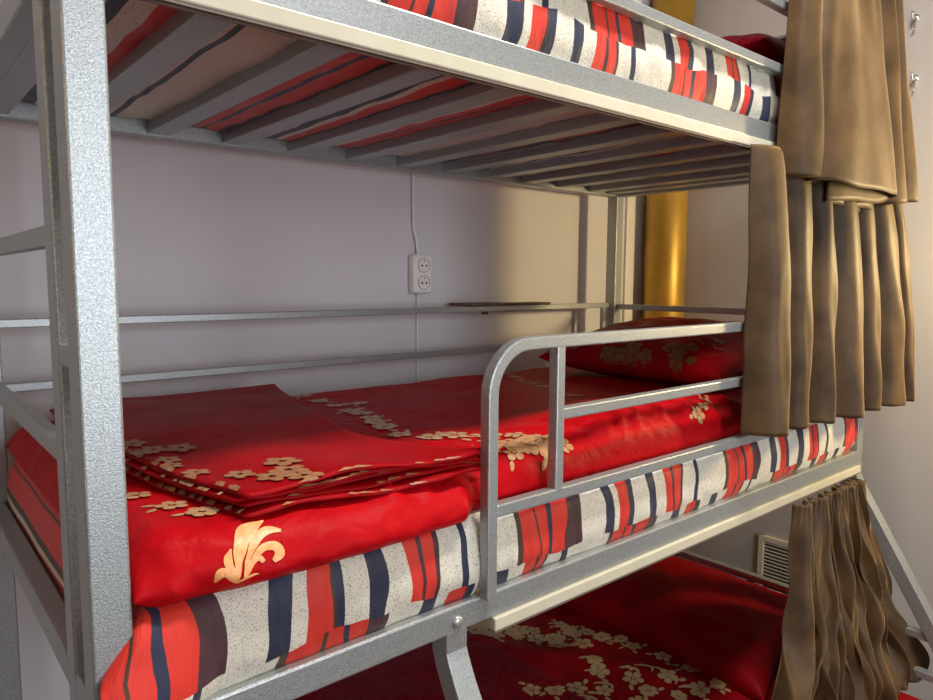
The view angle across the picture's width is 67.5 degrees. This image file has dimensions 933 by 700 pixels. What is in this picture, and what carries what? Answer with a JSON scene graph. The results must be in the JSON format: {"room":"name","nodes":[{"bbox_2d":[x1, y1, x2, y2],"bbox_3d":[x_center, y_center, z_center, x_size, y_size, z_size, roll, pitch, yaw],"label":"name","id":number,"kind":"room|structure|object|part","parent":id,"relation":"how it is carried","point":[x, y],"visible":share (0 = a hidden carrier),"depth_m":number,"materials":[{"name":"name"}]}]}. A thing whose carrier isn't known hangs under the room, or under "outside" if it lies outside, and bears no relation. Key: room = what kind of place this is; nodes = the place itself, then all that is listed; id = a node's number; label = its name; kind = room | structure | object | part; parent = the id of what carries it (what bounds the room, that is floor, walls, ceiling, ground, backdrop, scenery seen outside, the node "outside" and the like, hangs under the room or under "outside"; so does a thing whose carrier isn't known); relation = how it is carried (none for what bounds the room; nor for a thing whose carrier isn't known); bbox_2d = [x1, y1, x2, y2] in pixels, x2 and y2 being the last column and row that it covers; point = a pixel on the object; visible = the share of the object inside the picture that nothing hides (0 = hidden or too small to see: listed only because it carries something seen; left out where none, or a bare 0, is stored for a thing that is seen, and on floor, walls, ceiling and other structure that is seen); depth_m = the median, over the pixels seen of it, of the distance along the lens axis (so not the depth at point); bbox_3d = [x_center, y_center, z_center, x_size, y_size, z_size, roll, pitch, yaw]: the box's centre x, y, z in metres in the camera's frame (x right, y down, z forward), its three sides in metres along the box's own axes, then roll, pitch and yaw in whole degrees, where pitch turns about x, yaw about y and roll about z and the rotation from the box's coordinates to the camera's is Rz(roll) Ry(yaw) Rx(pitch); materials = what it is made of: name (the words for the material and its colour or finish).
{"room":"dormitory","nodes":[
{"label":"dormitory","id":0,"kind":"room"},
{"bbox_2d":[0,0,651,699],"bbox_3d":[-1.048,-0.136,1.502,5.060,3.300,0.100,-5,8,-40],"label":"wall","id":1,"kind":"structure","parent":0,"point":[199,229],"depth_m":1.92,"materials":[{"name":"paint"}]},
{"bbox_2d":[411,173,418,381],"bbox_3d":[-0.159,-0.438,2.154,0.030,2.780,0.015,-5,8,-40],"label":"cable","id":2,"kind":"object","parent":1,"relation":"attached to","point":[412,174],"visible":0.38,"depth_m":2.16,"materials":[{"name":"white plastic"}]},
{"bbox_2d":[409,254,431,293],"bbox_3d":[-0.143,-0.237,2.175,0.074,0.122,0.039,-5,8,-40],"label":"power socket","id":3,"kind":"object","parent":1,"relation":"attached to","point":[420,265],"visible":1,"depth_m":2.16,"materials":[{"name":"white plastic"}]},
{"bbox_2d":[418,258,429,272],"bbox_3d":[-0.132,-0.262,2.159,0.045,0.045,0.006,-5,8,-40],"label":"outlet","id":4,"kind":"object","parent":3,"relation":"attached to","point":[423,263],"depth_m":2.16,"materials":[{"name":"white plastic"}]},
{"bbox_2d":[418,275,429,289],"bbox_3d":[-0.132,-0.209,2.164,0.045,0.044,0.002,-5,8,-40],"label":"outlet","id":5,"kind":"object","parent":3,"relation":"attached to","point":[423,280],"depth_m":2.16,"materials":[{"name":"white plastic"}]},
{"bbox_2d":[622,0,641,321],"bbox_3d":[0.668,-0.266,2.884,0.055,3.300,0.012,-5,8,-40],"label":"trim","id":6,"kind":"structure","parent":1,"relation":"attached to","point":[630,209],"depth_m":2.86,"materials":[{"name":"white plastic"}]},
{"bbox_2d":[681,0,932,699],"bbox_3d":[2.175,-0.121,1.543,0.100,3.300,4.020,-5,8,-40],"label":"wall","id":7,"kind":"structure","parent":0,"point":[897,448],"depth_m":2.38,"materials":[{"name":"beige paint"}]},
{"bbox_2d":[757,533,788,594],"bbox_3d":[1.239,0.859,2.652,0.014,0.255,0.275,-5,8,-40],"label":"air vent","id":8,"kind":"object","parent":7,"relation":"in","point":[772,559],"visible":0.2,"depth_m":2.71,"materials":[{"name":"beige plastic"}]},
{"bbox_2d":[911,72,918,91],"bbox_3d":[1.434,-0.858,2.240,0.040,0.058,0.020,-5,8,-40],"label":"coat hook","id":9,"kind":"object","parent":7,"relation":"attached to","point":[914,78],"visible":1,"depth_m":2.24,"materials":[{"name":"metal"}]},
{"bbox_2d":[911,11,919,30],"bbox_3d":[1.428,-1.048,2.228,0.040,0.058,0.020,-5,8,-40],"label":"coat hook","id":10,"kind":"object","parent":7,"relation":"attached to","point":[916,17],"visible":1,"depth_m":2.23,"materials":[{"name":"metal"}]},
{"bbox_3d":[0.277,1.722,0.114,5.060,0.100,4.220,-5,8,-40],"label":"floor","id":11,"kind":"structure","parent":0,"visible":0},
{"bbox_2d":[0,0,932,699],"bbox_3d":[0.226,0.046,1.518,2.000,2.950,1.343,-5,8,-40],"label":"bunk bed","id":12,"kind":"object","parent":11,"relation":"on","point":[57,46],"visible":0.64,"depth_m":1.08,"materials":[{"name":"silver metal"}]},
{"bbox_3d":[-0.941,0.053,1.377,0.040,2.950,0.044,-5,8,-40],"label":"corner post","id":13,"kind":"part","parent":12,"relation":"part of","materials":[{"name":"silver metal"}]},
{"bbox_3d":[-0.660,-0.436,0.992,0.029,0.042,0.827,-5,8,-40],"label":"rail","id":14,"kind":"part","parent":12,"relation":"part of","materials":[{"name":"silver metal"}]},
{"bbox_3d":[-0.664,0.352,1.072,0.029,0.032,0.827,-5,8,-40],"label":"rail","id":15,"kind":"part","parent":12,"relation":"part of","materials":[{"name":"silver metal"}]},
{"bbox_3d":[-0.378,0.123,0.719,0.040,2.950,0.044,-5,8,-40],"label":"corner post","id":16,"kind":"part","parent":12,"relation":"part of","materials":[{"name":"silver metal"}]},
{"bbox_3d":[-0.200,-0.111,2.006,1.921,0.018,0.018,-5,8,-40],"label":"guard rail","id":17,"kind":"part","parent":12,"relation":"part of","materials":[{"name":"silver metal"}]},
{"bbox_3d":[-0.193,-0.526,1.959,1.923,0.040,0.040,-5,8,-40],"label":"rail","id":18,"kind":"part","parent":12,"relation":"part of","materials":[{"name":"silver metal"}]},
{"bbox_2d":[0,0,781,184],"bbox_3d":[0.104,-0.567,1.604,1.932,0.152,0.867,-5,8,-40],"label":"mattress","id":19,"kind":"object","parent":12,"relation":"on","point":[587,33],"visible":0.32,"depth_m":1.21,"materials":[{"name":"multicoloured fabric"}]},
{"bbox_2d":[7,417,856,699],"bbox_3d":[0.098,0.257,1.663,1.965,0.142,0.902,-5,8,-40],"label":"mattress","id":20,"kind":"object","parent":12,"relation":"on","point":[196,648],"visible":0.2,"depth_m":0.99,"materials":[{"name":"multicoloured fabric"}]},
{"bbox_2d":[7,366,741,606],"bbox_3d":[0.081,0.138,1.651,1.860,0.126,0.908,-5,8,-40],"label":"sheet","id":21,"kind":"object","parent":20,"relation":"on","point":[181,548],"visible":0.48,"depth_m":1.15,"materials":[{"name":"red fabric"}]},
{"bbox_2d":[49,384,480,518],"bbox_3d":[-0.383,0.142,1.242,0.510,0.053,0.842,-5,8,-40],"label":"duvet","id":22,"kind":"object","parent":21,"relation":"on","point":[252,451],"visible":0.88,"depth_m":1.02,"materials":[{"name":"red fabric"}]},
{"bbox_2d":[539,317,742,383],"bbox_3d":[0.623,-0.010,2.114,0.516,0.170,0.620,-5,8,-40],"label":"pillow","id":23,"kind":"object","parent":21,"relation":"on","point":[701,358],"visible":0.62,"depth_m":1.90,"materials":[{"name":"red fabric"}]},
{"bbox_3d":[0.110,1.005,0.943,0.040,1.156,0.464,-5,8,-40],"label":"flared leg","id":24,"kind":"part","parent":12,"relation":"part of","materials":[{"name":"silver metal"}]},
{"bbox_2d":[449,302,550,314],"bbox_3d":[0.116,-0.140,2.328,0.360,0.038,0.115,-5,8,-40],"label":"wooden shelf","id":25,"kind":"object","parent":12,"relation":"on","point":[462,303],"visible":0.97,"depth_m":2.27,"materials":[{"name":"brown wood"}]},
{"bbox_3d":[0.373,-0.452,1.298,1.923,0.041,0.040,-5,8,-40],"label":"rail","id":26,"kind":"part","parent":12,"relation":"part of","materials":[{"name":"silver metal"}]},
{"bbox_3d":[0.368,0.365,1.381,1.923,0.041,0.040,-5,8,-40],"label":"rail","id":27,"kind":"part","parent":12,"relation":"part of","materials":[{"name":"silver metal"}]},
{"bbox_3d":[0.567,0.138,1.496,1.422,0.395,0.020,-5,8,-40],"label":"guard rail","id":28,"kind":"part","parent":12,"relation":"part of","materials":[{"name":"silver metal"}]},
{"bbox_3d":[0.551,-0.066,2.643,0.040,2.950,0.044,-5,8,-40],"label":"corner post","id":29,"kind":"part","parent":12,"relation":"part of","materials":[{"name":"silver metal"}]},
{"bbox_3d":[0.838,-0.550,2.263,0.033,0.040,0.827,-5,8,-40],"label":"rail","id":30,"kind":"part","parent":12,"relation":"part of","materials":[{"name":"silver metal"}]},
{"bbox_2d":[740,144,914,436],"bbox_3d":[0.911,-0.139,1.681,0.817,0.607,0.099,-4,7,-38],"label":"curtain","id":31,"kind":"object","parent":12,"relation":"hanging from","point":[828,333],"visible":0.91,"depth_m":1.58,"materials":[{"name":"brown fabric"}]},
{"bbox_2d":[777,0,917,211],"bbox_3d":[0.937,-0.786,1.630,0.630,0.914,0.134,-5,8,-40],"label":"curtain","id":32,"kind":"object","parent":12,"relation":"hanging from","point":[845,121],"visible":0.99,"depth_m":1.52,"materials":[{"name":"brown fabric"}]},
{"bbox_2d":[771,478,929,699],"bbox_3d":[0.983,0.647,1.778,0.672,0.545,0.191,-5,8,-40],"label":"curtain","id":33,"kind":"object","parent":12,"relation":"hanging from","point":[844,637],"visible":0.99,"depth_m":1.78,"materials":[{"name":"brown fabric"}]},
{"bbox_3d":[1.114,0.004,1.986,0.040,2.950,0.042,-5,8,-40],"label":"corner post","id":34,"kind":"part","parent":12,"relation":"part of","materials":[{"name":"silver metal"}]},
{"bbox_3d":[1.250,0.914,1.910,0.040,1.156,0.464,-5,8,-40],"label":"flared leg","id":35,"kind":"part","parent":12,"relation":"part of","materials":[{"name":"silver metal"}]},
{"bbox_3d":[0.216,1.002,1.628,1.910,0.069,1.228,-5,8,-40],"label":"mattress","id":36,"kind":"object","parent":12,"relation":"on","visible":0},
{"bbox_2d":[294,641,586,699],"bbox_3d":[-0.066,0.964,1.392,1.160,0.055,1.203,-5,8,-40],"label":"quilt","id":37,"kind":"object","parent":36,"relation":"on","point":[411,675],"visible":0.59,"depth_m":1.89,"materials":[{"name":"red fabric"}]},
{"bbox_2d":[467,607,920,699],"bbox_3d":[0.584,0.906,1.950,0.802,0.062,1.194,-5,8,-40],"label":"quilt","id":38,"kind":"object","parent":36,"relation":"on","point":[589,659],"visible":0.41,"depth_m":1.97,"materials":[{"name":"red fabric"}]},
{"bbox_2d":[557,556,787,699],"bbox_3d":[0.668,0.810,2.254,0.497,0.174,0.860,-5,8,-40],"label":"pillow","id":39,"kind":"object","parent":38,"relation":"on","point":[726,627],"visible":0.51,"depth_m":2.07,"materials":[{"name":"red fabric"}]},
{"bbox_2d":[642,0,695,317],"bbox_3d":[0.819,-0.266,2.896,0.166,3.296,0.166,-5,8,-40],"label":"pipe","id":40,"kind":"object","parent":11,"relation":"on","point":[666,213],"visible":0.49,"depth_m":2.81,"materials":[{"name":"gold metal"}]},
{"bbox_3d":[0.067,-0.660,1.624,1.880,0.052,0.763,-5,8,-40],"label":"duvet","id":41,"kind":"object","parent":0,"visible":0},
{"bbox_2d":[720,33,784,64],"bbox_3d":[0.678,-0.806,2.051,0.420,0.126,0.620,-5,8,-40],"label":"pillow","id":42,"kind":"object","parent":41,"relation":"on","point":[770,47],"visible":0.11,"depth_m":1.74,"materials":[{"name":"red fabric"}]}
]}

